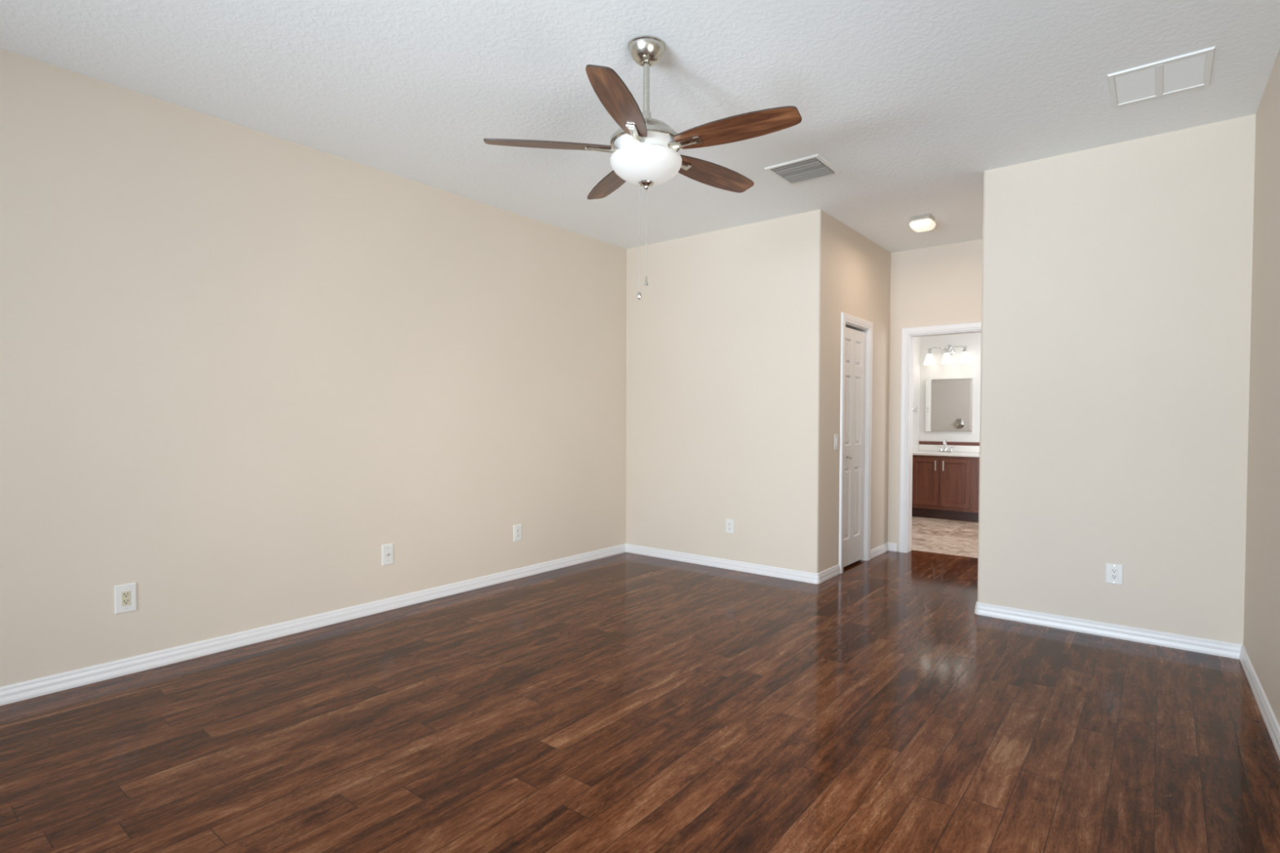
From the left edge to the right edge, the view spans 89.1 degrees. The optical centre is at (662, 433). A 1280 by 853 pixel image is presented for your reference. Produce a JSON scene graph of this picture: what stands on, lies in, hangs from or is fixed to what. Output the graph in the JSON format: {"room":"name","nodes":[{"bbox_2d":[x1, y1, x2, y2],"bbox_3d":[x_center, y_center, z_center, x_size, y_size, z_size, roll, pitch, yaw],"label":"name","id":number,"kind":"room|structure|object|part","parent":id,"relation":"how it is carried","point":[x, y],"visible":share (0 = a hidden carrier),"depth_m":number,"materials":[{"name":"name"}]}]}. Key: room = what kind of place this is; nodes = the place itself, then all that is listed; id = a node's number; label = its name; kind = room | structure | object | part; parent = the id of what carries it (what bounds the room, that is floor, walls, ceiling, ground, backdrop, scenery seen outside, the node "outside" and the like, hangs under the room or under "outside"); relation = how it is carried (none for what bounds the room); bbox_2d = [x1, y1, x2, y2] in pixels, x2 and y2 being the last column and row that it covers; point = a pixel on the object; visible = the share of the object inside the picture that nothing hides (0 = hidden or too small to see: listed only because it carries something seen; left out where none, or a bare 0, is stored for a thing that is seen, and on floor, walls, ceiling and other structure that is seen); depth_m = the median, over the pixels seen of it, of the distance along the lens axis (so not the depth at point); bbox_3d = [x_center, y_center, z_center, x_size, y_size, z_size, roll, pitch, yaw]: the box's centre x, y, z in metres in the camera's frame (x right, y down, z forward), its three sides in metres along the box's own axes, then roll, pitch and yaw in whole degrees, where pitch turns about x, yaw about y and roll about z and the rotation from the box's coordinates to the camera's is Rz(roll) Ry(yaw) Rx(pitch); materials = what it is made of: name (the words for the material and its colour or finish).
{"room":"empty bedroom","nodes":[
{"label":"empty bedroom","id":0,"kind":"room"},
{"bbox_2d":[0,48,626,686],"bbox_3d":[-1.597,-0.275,4.569,0.120,2.840,13.550,1,2,38],"label":"wall","id":1,"kind":"structure","parent":0,"point":[240,366],"depth_m":3.61,"materials":[{"name":"beige paint"}]},
{"bbox_2d":[114,582,137,614],"bbox_3d":[-2.613,0.802,3.168,0.008,0.138,0.084,1,2,38],"label":"wall outlet","id":2,"kind":"object","parent":1,"relation":"attached to","point":[125,595],"visible":1,"depth_m":3.17,"materials":[{"name":"white plastic"}]},
{"bbox_2d":[121,591,130,606],"bbox_3d":[-2.611,0.802,3.167,0.003,0.069,0.034,1,2,38],"label":"receptacle","id":3,"kind":"object","parent":2,"relation":"attached to","point":[126,595],"depth_m":3.17,"materials":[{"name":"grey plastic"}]},
{"bbox_2d":[0,543,626,706],"bbox_3d":[-2.968,1.144,2.709,0.016,0.078,8.644,1,2,38],"label":"baseboard","id":4,"kind":"structure","parent":1,"relation":"attached to","point":[22,691],"depth_m":3.63,"materials":[{"name":"white paint"}]},
{"bbox_2d":[382,543,393,565],"bbox_3d":[-1.786,0.788,4.240,0.016,0.134,0.078,1,2,38],"label":"cable jack","id":5,"kind":"object","parent":1,"relation":"attached to","point":[387,549],"visible":1,"depth_m":4.24,"materials":[{"name":"white plastic"}]},
{"bbox_2d":[513,524,521,542],"bbox_3d":[-1.132,0.777,5.098,0.008,0.130,0.078,1,2,38],"label":"wall outlet","id":6,"kind":"object","parent":1,"relation":"attached to","point":[517,528],"visible":1,"depth_m":5.09,"materials":[{"name":"white plastic"}]},
{"bbox_2d":[0,515,1279,852],"bbox_3d":[0.344,1.235,3.109,5.200,0.100,13.550,1,2,38],"label":"floor","id":7,"kind":"structure","parent":0,"point":[625,702],"depth_m":2.59,"materials":[{"name":"brown wood"}]},
{"bbox_2d":[911,454,979,522],"bbox_3d":[4.426,0.692,7.759,2.803,0.802,0.578,1,2,38],"label":"bathroom vanity","id":8,"kind":"object","parent":7,"relation":"on","point":[944,487],"visible":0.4,"depth_m":8.13,"materials":[{"name":"brown wood"}]},
{"bbox_3d":[3.348,0.608,8.274,0.316,0.602,0.019,1,2,38],"label":"door","id":9,"kind":"part","parent":8,"relation":"part of","materials":[{"name":"brown wood"}]},
{"bbox_2d":[912,440,979,457],"bbox_3d":[4.435,0.209,7.758,2.804,0.162,0.556,1,2,38],"label":"countertop","id":10,"kind":"structure","parent":8,"relation":"on","point":[927,448],"depth_m":8.47,"materials":[{"name":"white stone"}]},
{"bbox_2d":[936,439,955,452],"bbox_3d":[3.715,0.155,8.515,0.162,0.164,0.166,0,1,-8],"label":"bathroom faucet","id":11,"kind":"object","parent":10,"relation":"on","point":[944,442],"visible":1,"depth_m":8.50,"materials":[{"name":"silver metal"}]},
{"bbox_3d":[3.690,0.151,8.482,0.033,0.155,0.132,1,2,38],"label":"spout","id":12,"kind":"part","parent":11,"relation":"part of","materials":[{"name":"silver metal"}]},
{"bbox_3d":[3.630,0.613,8.057,0.348,0.602,0.019,1,2,38],"label":"door","id":13,"kind":"part","parent":8,"relation":"part of","materials":[{"name":"brown wood"}]},
{"bbox_3d":[3.989,0.819,7.786,0.405,0.205,0.019,1,2,38],"label":"drawer","id":14,"kind":"part","parent":8,"relation":"part of","materials":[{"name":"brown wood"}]},
{"bbox_3d":[3.990,0.604,7.781,0.405,0.195,0.019,1,2,38],"label":"drawer","id":15,"kind":"part","parent":8,"relation":"part of","materials":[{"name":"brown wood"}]},
{"bbox_3d":[3.990,0.406,7.776,0.405,0.172,0.019,1,2,38],"label":"drawer","id":16,"kind":"part","parent":8,"relation":"part of","materials":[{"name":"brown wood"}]},
{"bbox_2d":[0,0,1279,253],"bbox_3d":[0.353,-1.704,3.043,5.400,0.100,13.550,1,2,38],"label":"ceiling","id":17,"kind":"structure","parent":0,"point":[912,101],"depth_m":3.05,"materials":[{"name":"white paint"}]},
{"bbox_2d":[483,35,801,299],"bbox_3d":[-0.030,-1.112,2.781,1.281,1.074,1.289,1,2,38],"label":"ceiling fan","id":18,"kind":"object","parent":17,"relation":"hanging from","point":[645,150],"visible":1,"depth_m":2.67,"materials":[{"name":"brown wood"}]},
{"bbox_3d":[-0.476,-1.212,2.727,0.523,0.007,0.144,0,14,-7],"label":"fan blade","id":19,"kind":"part","parent":18,"relation":"part of","materials":[{"name":"brown wood"}]},
{"bbox_3d":[-0.240,-1.220,3.152,0.144,0.007,0.523,-15,7,-24],"label":"fan blade","id":20,"kind":"part","parent":18,"relation":"part of","materials":[{"name":"brown wood"}]},
{"bbox_3d":[-0.154,-1.202,2.376,0.144,0.007,0.523,14,4,11],"label":"fan blade","id":21,"kind":"part","parent":18,"relation":"part of","materials":[{"name":"brown wood"}]},
{"bbox_3d":[-0.098,-0.592,2.788,0.019,0.033,0.019,1,2,38],"label":"pull knob","id":22,"kind":"part","parent":18,"relation":"part of","materials":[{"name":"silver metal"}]},
{"bbox_3d":[-0.097,-0.839,2.783,0.003,0.465,0.003,1,2,38],"label":"pull chain","id":23,"kind":"part","parent":18,"relation":"part of","materials":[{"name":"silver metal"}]},
{"bbox_3d":[-0.068,-1.201,2.778,0.282,0.064,0.282,1,2,38],"label":"fitter plate","id":24,"kind":"part","parent":18,"relation":"part of","materials":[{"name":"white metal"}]},
{"bbox_3d":[-0.067,-0.857,2.785,0.003,0.376,0.003,1,2,38],"label":"pull chain","id":25,"kind":"part","parent":18,"relation":"part of","materials":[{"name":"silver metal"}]},
{"bbox_3d":[-0.068,-0.656,2.789,0.018,0.039,0.018,1,2,38],"label":"pull knob","id":26,"kind":"part","parent":18,"relation":"part of","materials":[{"name":"silver metal"}]},
{"bbox_3d":[-0.068,-1.123,2.780,0.307,0.101,0.307,1,2,38],"label":"lamp shade","id":27,"kind":"part","parent":18,"relation":"part of","materials":[{"name":"white glass"}]},
{"bbox_3d":[0.236,-1.216,3.056,0.523,0.007,0.144,-1,-11,-42],"label":"fan blade","id":28,"kind":"part","parent":18,"relation":"part of","materials":[{"name":"brown wood"}]},
{"bbox_3d":[0.289,-1.206,2.574,0.523,0.007,0.144,1,-12,30],"label":"fan blade","id":29,"kind":"part","parent":18,"relation":"part of","materials":[{"name":"brown wood"}]},
{"bbox_2d":[764,153,841,185],"bbox_3d":[0.898,-1.669,4.136,0.366,0.015,0.366,1,2,38],"label":"ceiling vent","id":30,"kind":"object","parent":17,"relation":"in","point":[812,167],"visible":1,"depth_m":4.11,"materials":[{"name":"white metal"}]},
{"bbox_2d":[909,213,935,232],"bbox_3d":[2.045,-1.645,5.103,0.172,0.098,0.172,1,2,38],"label":"flush light","id":31,"kind":"object","parent":17,"relation":"attached to","point":[923,223],"visible":1,"depth_m":5.05,"materials":[{"name":"white glass"}]},
{"bbox_2d":[1106,45,1215,107],"bbox_3d":[2.308,-1.642,3.019,0.380,0.010,0.386,1,2,38],"label":"ceiling vent","id":32,"kind":"object","parent":17,"relation":"in","point":[1192,70],"visible":1,"depth_m":3.00,"materials":[{"name":"white metal"}]},
{"bbox_3d":[2.239,-1.643,3.073,0.144,0.002,0.323,1,2,38],"label":"grille panel","id":33,"kind":"part","parent":32,"relation":"part of","materials":[{"name":"white paint"}]},
{"bbox_3d":[2.378,-1.640,2.966,0.144,0.002,0.323,1,2,38],"label":"grille panel","id":34,"kind":"part","parent":32,"relation":"part of","materials":[{"name":"white paint"}]},
{"bbox_2d":[626,209,826,573],"bbox_3d":[0.463,-0.290,5.571,1.926,2.840,0.120,1,2,38],"label":"wall","id":35,"kind":"structure","parent":0,"point":[726,336],"depth_m":5.41,"materials":[{"name":"beige paint"}]},
{"bbox_2d":[725,519,733,533],"bbox_3d":[0.564,0.774,5.434,0.080,0.118,0.008,1,2,38],"label":"wall outlet","id":36,"kind":"object","parent":35,"relation":"attached to","point":[729,522],"visible":1,"depth_m":5.43,"materials":[{"name":"white plastic"}]},
{"bbox_2d":[626,543,839,583],"bbox_3d":[0.547,1.088,5.705,1.942,0.078,0.423,1,2,38],"label":"baseboard","id":37,"kind":"structure","parent":35,"relation":"attached to","point":[784,573],"depth_m":5.38,"materials":[{"name":"white paint"}]},
{"bbox_2d":[823,213,890,570],"bbox_3d":[1.669,-0.288,5.660,0.120,2.840,1.491,1,2,38],"label":"wall","id":38,"kind":"structure","parent":0,"point":[858,269],"depth_m":5.50,"materials":[{"name":"beige paint"}]},
{"bbox_2d":[834,434,838,449],"bbox_3d":[1.400,0.066,5.213,0.010,0.120,0.074,1,2,38],"label":"light switch","id":39,"kind":"object","parent":38,"relation":"attached to","point":[836,436],"visible":1,"depth_m":5.20,"materials":[{"name":"white plastic"}]},
{"bbox_2d":[838,311,872,573],"bbox_3d":[1.614,0.072,5.579,0.139,2.123,0.691,1,2,38],"label":"door","id":40,"kind":"structure","parent":38,"relation":"in","point":[856,333],"depth_m":5.60,"materials":[{"name":"white paint"}]},
{"bbox_2d":[870,542,897,559],"bbox_3d":[2.052,1.086,6.022,0.092,0.078,0.495,1,2,38],"label":"baseboard","id":41,"kind":"structure","parent":38,"relation":"attached to","point":[884,548],"depth_m":6.11,"materials":[{"name":"white paint"}]},
{"bbox_2d":[912,337,920,451],"bbox_3d":[3.269,-0.350,8.611,0.100,2.840,0.610,1,2,38],"label":"wall","id":42,"kind":"structure","parent":0,"point":[917,340],"depth_m":8.70,"materials":[{"name":"white paint"}]},
{"bbox_2d":[887,239,982,551],"bbox_3d":[2.641,-0.290,5.892,1.379,2.840,0.060,1,2,38],"label":"wall","id":43,"kind":"structure","parent":0,"point":[938,285],"depth_m":6.02,"materials":[{"name":"beige paint"}]},
{"bbox_2d":[898,321,981,552],"bbox_3d":[2.640,0.069,5.926,0.897,2.121,0.139,1,2,38],"label":"trim","id":44,"kind":"structure","parent":43,"relation":"attached to","point":[908,334],"depth_m":6.12,"materials":[{"name":"white paint"}]},
{"bbox_2d":[919,332,981,445],"bbox_3d":[4.408,-0.336,8.197,5.000,2.840,0.120,1,2,38],"label":"wall","id":45,"kind":"structure","parent":0,"point":[972,341],"depth_m":8.55,"materials":[{"name":"white paint"}]},
{"bbox_2d":[924,344,970,364],"bbox_3d":[3.731,-1.042,8.501,0.575,0.257,0.200,1,2,38],"label":"vanity light","id":46,"kind":"object","parent":45,"relation":"attached to","point":[964,358],"visible":1,"depth_m":8.46,"materials":[{"name":"white glass"}]},
{"bbox_3d":[3.540,-0.985,8.611,0.140,0.136,0.140,1,2,38],"label":"lamp shade","id":47,"kind":"part","parent":46,"relation":"part of","materials":[{"name":"white glass"}]},
{"bbox_3d":[3.713,-0.981,8.478,0.140,0.136,0.140,1,2,38],"label":"lamp shade","id":48,"kind":"part","parent":46,"relation":"part of","materials":[{"name":"white glass"}]},
{"bbox_3d":[3.885,-0.978,8.346,0.140,0.136,0.140,1,2,38],"label":"lamp shade","id":49,"kind":"part","parent":46,"relation":"part of","materials":[{"name":"white glass"}]},
{"bbox_2d":[924,377,973,431],"bbox_3d":[3.783,-0.376,8.578,0.586,0.694,0.034,1,2,38],"label":"bathroom mirror","id":50,"kind":"object","parent":45,"relation":"attached to","point":[948,402],"visible":1,"depth_m":8.56,"materials":[{"name":"white mirror"}]},
{"bbox_2d":[919,444,979,452],"bbox_3d":[4.599,0.210,7.972,2.804,0.084,0.018,1,2,38],"label":"backsplash","id":51,"kind":"structure","parent":45,"relation":"attached to","point":[922,447],"depth_m":8.55,"materials":[{"name":"white stone"}]},
{"bbox_2d":[977,114,1255,644],"bbox_3d":[2.727,-0.241,3.725,1.639,2.840,0.120,1,2,38],"label":"wall partition","id":52,"kind":"structure","parent":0,"point":[1117,278],"depth_m":3.72,"materials":[{"name":"beige paint"}]},
{"bbox_2d":[1105,562,1123,585],"bbox_3d":[2.611,0.810,3.755,0.083,0.117,0.008,1,2,38],"label":"wall outlet","id":53,"kind":"object","parent":52,"relation":"attached to","point":[1113,572],"visible":1,"depth_m":3.75,"materials":[{"name":"white plastic"}]},
{"bbox_2d":[1110,567,1117,580],"bbox_3d":[2.610,0.810,3.753,0.034,0.069,0.003,1,2,38],"label":"receptacle","id":54,"kind":"object","parent":53,"relation":"attached to","point":[1113,571],"depth_m":3.75,"materials":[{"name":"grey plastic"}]},
{"bbox_2d":[1243,48,1279,726],"bbox_3d":[0.528,-0.161,-0.132,0.120,2.840,8.682,1,2,37],"label":"wall","id":55,"kind":"structure","parent":0,"point":[1261,629],"depth_m":2.95,"materials":[{"name":"beige paint"}]},
{"bbox_2d":[974,601,1279,759],"bbox_3d":[0.948,1.200,0.821,1.284,0.078,10.354,1,1,28],"label":"baseboard","id":56,"kind":"structure","parent":55,"relation":"attached to","point":[1220,648],"depth_m":3.64,"materials":[{"name":"white paint"}]}
]}

